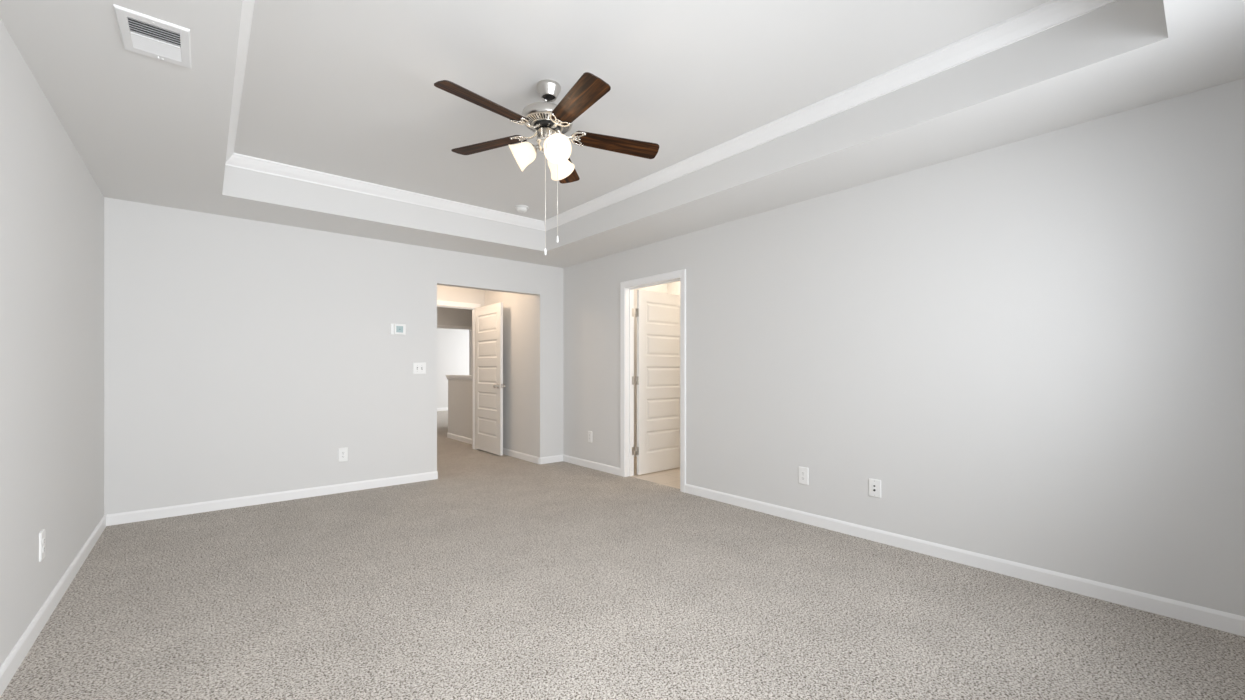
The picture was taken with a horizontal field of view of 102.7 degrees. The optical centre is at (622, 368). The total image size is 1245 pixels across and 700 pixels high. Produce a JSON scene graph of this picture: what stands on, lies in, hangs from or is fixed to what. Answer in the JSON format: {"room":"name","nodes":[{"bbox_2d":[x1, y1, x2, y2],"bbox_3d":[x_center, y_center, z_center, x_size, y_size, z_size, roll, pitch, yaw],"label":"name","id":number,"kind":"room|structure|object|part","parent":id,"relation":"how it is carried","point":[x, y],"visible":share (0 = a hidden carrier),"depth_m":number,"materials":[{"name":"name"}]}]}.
{"room":"empty bedroom","nodes":[
{"label":"empty bedroom","id":0,"kind":"room"},
{"bbox_2d":[0,19,103,666],"bbox_3d":[-2.014,-0.053,1.421,0.120,2.440,6.069,0,0,-40],"label":"wall","id":1,"kind":"structure","parent":0,"point":[52,206],"depth_m":2.25,"materials":[{"name":"white paint"}]},
{"bbox_2d":[39,529,45,561],"bbox_3d":[-2.639,0.803,2.264,0.009,0.131,0.081,0,0,-40],"label":"wall outlet","id":2,"kind":"object","parent":1,"relation":"attached to","point":[42,535],"visible":1,"depth_m":2.25,"materials":[{"name":"white plastic"}]},
{"bbox_2d":[0,515,105,696],"bbox_3d":[-1.964,1.125,1.464,0.012,0.083,5.829,0,0,-40],"label":"baseboard","id":3,"kind":"structure","parent":1,"relation":"attached to","point":[9,667],"depth_m":2.26,"materials":[{"name":"white paint"}]},
{"bbox_2d":[104,197,562,514],"bbox_3d":[-2.291,-0.053,5.076,4.164,2.440,0.120,0,0,-40],"label":"wall","id":4,"kind":"structure","parent":0,"point":[241,355],"depth_m":4.34,"materials":[{"name":"white paint"}]},
{"bbox_2d":[106,471,437,525],"bbox_3d":[-2.895,1.125,4.481,2.448,0.083,0.012,0,0,-40],"label":"baseboard","id":5,"kind":"structure","parent":4,"relation":"attached to","point":[185,509],"depth_m":4.27,"materials":[{"name":"white paint"}]},
{"bbox_2d":[338,447,347,461],"bbox_3d":[-2.640,0.811,4.698,0.081,0.131,0.009,0,0,-40],"label":"wall outlet","id":6,"kind":"object","parent":4,"relation":"attached to","point":[342,452],"visible":1,"depth_m":4.69,"materials":[{"name":"white plastic"}]},
{"bbox_2d":[390,323,405,334],"bbox_3d":[-2.256,-0.398,5.008,0.146,0.112,0.030,0,0,-40],"label":"thermostat","id":7,"kind":"object","parent":4,"relation":"attached to","point":[395,329],"visible":1,"depth_m":5.00,"materials":[{"name":"white plastic"}]},
{"bbox_2d":[413,362,425,373],"bbox_3d":[-2.098,-0.005,5.147,0.132,0.122,0.019,0,0,-40],"label":"light switch","id":8,"kind":"object","parent":4,"relation":"attached to","point":[418,367],"visible":1,"depth_m":5.15,"materials":[{"name":"white plastic"}]},
{"bbox_2d":[540,455,562,463],"bbox_3d":[-0.880,1.125,6.176,0.330,0.083,0.012,0,0,-40],"label":"baseboard","id":9,"kind":"structure","parent":4,"relation":"attached to","point":[557,458],"depth_m":6.17,"materials":[{"name":"white paint"}]},
{"bbox_2d":[437,328,468,407],"bbox_3d":[-4.814,-0.053,14.083,7.230,2.440,0.150,0,0,-40],"label":"wall","id":10,"kind":"structure","parent":0,"point":[452,344],"depth_m":13.93,"materials":[{"name":"white paint"}]},
{"bbox_2d":[437,408,447,410],"bbox_3d":[-4.754,1.125,14.028,7.010,0.083,0.012,0,0,-40],"label":"baseboard","id":11,"kind":"structure","parent":10,"relation":"attached to","point":[438,409],"depth_m":13.81,"materials":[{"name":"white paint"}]},
{"bbox_2d":[437,307,471,374],"bbox_3d":[-2.396,-0.053,11.132,7.130,2.440,0.120,0,0,-40],"label":"wall header","id":12,"kind":"structure","parent":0,"point":[445,316],"depth_m":10.23,"materials":[{"name":"white paint"}]},
{"bbox_2d":[437,325,471,329],"bbox_3d":[-4.049,0.143,9.653,2.455,2.048,0.014,0,0,-40],"label":"trim","id":13,"kind":"structure","parent":12,"relation":"attached to","point":[438,326],"depth_m":10.16,"materials":[{"name":"white paint"}]},
{"bbox_2d":[437,285,483,306],"bbox_3d":[-2.292,-0.053,7.127,2.130,2.440,0.115,0,0,-40],"label":"wall","id":14,"kind":"structure","parent":0,"point":[444,293],"depth_m":7.05,"materials":[{"name":"white paint"}]},
{"bbox_2d":[437,300,479,449],"bbox_3d":[-2.488,0.113,6.962,0.990,2.108,0.145,0,0,-40],"label":"trim","id":15,"kind":"structure","parent":14,"relation":"attached to","point":[446,304],"depth_m":7.22,"materials":[{"name":"white paint"}]},
{"bbox_2d":[474,302,504,455],"bbox_3d":[-1.865,0.135,6.898,0.168,2.024,0.860,0,0,-40],"label":"door","id":16,"kind":"structure","parent":14,"relation":"in","point":[488,320],"depth_m":6.84,"materials":[{"name":"white paint"}]},
{"bbox_2d":[447,290,534,455],"bbox_3d":[-1.984,-0.053,7.350,0.145,2.440,2.963,0,0,-40],"label":"wall","id":17,"kind":"structure","parent":0,"point":[518,309],"depth_m":6.60,"materials":[{"name":"white paint"}]},
{"bbox_2d":[446,375,471,380],"bbox_3d":[-2.483,0.143,7.966,0.179,0.077,1.416,0,0,-40],"label":"trim","id":18,"kind":"structure","parent":17,"relation":"on","point":[449,377],"depth_m":8.02,"materials":[{"name":"white paint"}]},
{"bbox_2d":[503,448,539,463],"bbox_3d":[-1.522,1.125,6.679,0.012,0.083,1.562,0,0,-40],"label":"baseboard","id":19,"kind":"structure","parent":17,"relation":"attached to","point":[512,453],"depth_m":6.40,"materials":[{"name":"white paint"}]},
{"bbox_2d":[0,411,1244,699],"bbox_3d":[-1.182,1.192,7.860,9.686,0.050,14.850,0,0,-40],"label":"floor","id":20,"kind":"structure","parent":0,"point":[493,577],"depth_m":2.37,"materials":[{"name":"carpet"}]},
{"bbox_2d":[0,0,1244,267],"bbox_3d":[-0.421,-1.476,2.762,4.284,0.405,6.069,0,0,-40],"label":"ceiling","id":21,"kind":"structure","parent":0,"point":[344,88],"depth_m":2.63,"materials":[{"name":"white paint"}]},
{"bbox_2d":[113,4,191,67],"bbox_3d":[-1.799,-1.265,1.918,0.202,0.016,0.306,0,0,-40],"label":"ceiling vent","id":22,"kind":"object","parent":21,"relation":"in","point":[140,33],"visible":1,"depth_m":1.90,"materials":[{"name":"white metal"}]},
{"bbox_2d":[515,205,528,212],"bbox_3d":[-0.983,-1.554,4.852,0.138,0.048,0.138,0,0,-40],"label":"smoke detector","id":23,"kind":"object","parent":21,"relation":"attached to","point":[520,208],"visible":1,"depth_m":4.81,"materials":[{"name":"white plastic"}]},
{"bbox_2d":[434,72,658,254],"bbox_3d":[-0.429,-1.100,2.740,1.223,0.957,1.231,0,0,-40],"label":"ceiling fan","id":24,"kind":"object","parent":21,"relation":"hanging from","point":[549,121],"visible":1,"depth_m":2.71,"materials":[{"name":"brown wood"}]},
{"bbox_3d":[-0.688,-1.323,2.477,0.139,0.006,0.488,17,11,41],"label":"blade","id":25,"kind":"part","parent":24,"relation":"part of","materials":[{"name":"brown wood"}]},
{"bbox_3d":[-0.787,-1.319,2.936,0.488,0.006,0.139,0,9,24],"label":"blade","id":26,"kind":"part","parent":24,"relation":"part of","materials":[{"name":"brown wood"}]},
{"bbox_3d":[-0.544,-1.197,2.768,0.116,0.155,0.155,-28,0,-2],"label":"lamp shade","id":27,"kind":"part","parent":24,"relation":"part of","materials":[{"name":"white glass"}]},
{"bbox_3d":[-0.508,-1.323,2.813,0.098,0.040,0.032,2,-1,24],"label":"iron arm","id":28,"kind":"part","parent":24,"relation":"part of","materials":[{"name":"silver metal"}]},
{"bbox_3d":[-0.484,-1.325,2.704,0.032,0.040,0.098,2,-1,42],"label":"iron arm","id":29,"kind":"part","parent":24,"relation":"part of","materials":[{"name":"silver metal"}]},
{"bbox_3d":[-0.421,-0.968,2.719,0.006,0.627,0.012,0,0,-3],"label":"pull chain","id":30,"kind":"part","parent":24,"relation":"part of","materials":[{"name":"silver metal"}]},
{"bbox_3d":[-0.373,-1.320,2.692,0.032,0.040,0.098,3,-1,-30],"label":"iron arm","id":31,"kind":"part","parent":24,"relation":"part of","materials":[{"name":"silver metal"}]},
{"bbox_3d":[-0.371,-1.197,2.679,0.058,0.058,0.094,3,30,-31],"label":"bulb","id":32,"kind":"part","parent":24,"relation":"part of","materials":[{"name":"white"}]},
{"bbox_3d":[-0.368,-1.011,2.782,0.012,0.541,0.006,0,0,-9],"label":"pull chain","id":33,"kind":"part","parent":24,"relation":"part of","materials":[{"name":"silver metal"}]},
{"bbox_3d":[-0.366,-1.191,2.671,0.155,0.155,0.116,3,30,-31],"label":"lamp shade","id":34,"kind":"part","parent":24,"relation":"part of","materials":[{"name":"white glass"}]},
{"bbox_3d":[-0.372,-1.187,2.876,0.155,0.155,0.116,2,-32,28],"label":"lamp shade","id":35,"kind":"part","parent":24,"relation":"part of","materials":[{"name":"white glass"}]},
{"bbox_3d":[-0.328,-1.316,2.794,0.098,0.040,0.032,3,-1,-12],"label":"iron arm","id":36,"kind":"part","parent":24,"relation":"part of","materials":[{"name":"silver metal"}]},
{"bbox_3d":[-0.381,-1.296,3.172,0.139,0.006,0.488,-9,-4,5],"label":"blade","id":37,"kind":"part","parent":24,"relation":"part of","materials":[{"name":"brown wood"}]},
{"bbox_3d":[-0.221,-1.303,2.428,0.139,0.006,0.488,17,-6,-30],"label":"blade","id":38,"kind":"part","parent":24,"relation":"part of","materials":[{"name":"brown wood"}]},
{"bbox_3d":[-0.031,-1.287,2.858,0.488,0.006,0.139,5,-13,-12],"label":"blade","id":39,"kind":"part","parent":24,"relation":"part of","materials":[{"name":"brown wood"}]},
{"bbox_2d":[225,0,1118,230],"bbox_3d":[-0.414,-1.536,2.775,2.736,0.085,4.556,0,0,-40],"label":"trim","id":40,"kind":"structure","parent":21,"relation":"attached to","point":[1052,13],"depth_m":3.04,"materials":[{"name":"white paint"}]},
{"bbox_2d":[634,283,666,450],"bbox_3d":[0.111,-0.053,6.615,1.492,2.440,0.120,0,0,-40],"label":"wall","id":41,"kind":"structure","parent":0,"point":[662,288],"depth_m":6.59,"materials":[{"name":"white paint"}]},
{"bbox_2d":[667,281,679,294],"bbox_3d":[1.498,-0.053,6.031,0.120,2.440,2.700,0,0,-40],"label":"wall","id":42,"kind":"structure","parent":0,"point":[674,287],"depth_m":6.87,"materials":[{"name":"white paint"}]},
{"bbox_2d":[563,78,1244,616],"bbox_3d":[1.212,-0.053,4.058,0.117,2.440,5.949,0,0,-40],"label":"wall","id":43,"kind":"structure","parent":0,"point":[1034,347],"depth_m":2.83,"materials":[{"name":"white paint"}]},
{"bbox_2d":[588,431,591,442],"bbox_3d":[-0.384,0.800,5.855,0.009,0.131,0.081,0,0,-40],"label":"wall outlet","id":44,"kind":"object","parent":43,"relation":"attached to","point":[589,432],"visible":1,"depth_m":5.84,"materials":[{"name":"white plastic"}]},
{"bbox_2d":[563,454,619,475],"bbox_3d":[-0.386,1.125,5.855,0.012,0.083,1.141,0,0,-40],"label":"baseboard","id":45,"kind":"structure","parent":43,"relation":"attached to","point":[582,462],"depth_m":5.80,"materials":[{"name":"white paint"}]},
{"bbox_2d":[620,269,685,492],"bbox_3d":[0.337,0.113,5.096,0.147,2.108,0.952,0,0,-40],"label":"trim","id":46,"kind":"structure","parent":43,"relation":"attached to","point":[627,288],"depth_m":5.38,"materials":[{"name":"white paint"}]},
{"bbox_2d":[636,290,679,474],"bbox_3d":[0.466,0.147,5.700,0.808,2.024,0.168,0,0,-41],"label":"door","id":47,"kind":"structure","parent":43,"relation":"in","point":[657,313],"depth_m":5.63,"materials":[{"name":"white paint"}]},
{"bbox_2d":[799,466,808,484],"bbox_3d":[1.371,0.811,3.770,0.009,0.131,0.081,0,0,-40],"label":"wall outlet","id":48,"kind":"object","parent":43,"relation":"attached to","point":[803,471],"visible":1,"depth_m":3.76,"materials":[{"name":"white plastic"}]},
{"bbox_2d":[869,478,880,497],"bbox_3d":[1.705,0.809,3.366,0.018,0.121,0.081,0,0,-40],"label":"cable jack","id":49,"kind":"object","parent":43,"relation":"attached to","point":[874,484],"visible":1,"depth_m":3.36,"materials":[{"name":"white plastic"}]},
{"bbox_2d":[685,484,1244,636],"bbox_3d":[1.797,1.125,3.261,0.012,0.083,3.736,0,0,-40],"label":"baseboard","id":50,"kind":"structure","parent":43,"relation":"attached to","point":[1195,614],"depth_m":2.79,"materials":[{"name":"white paint"}]}
]}

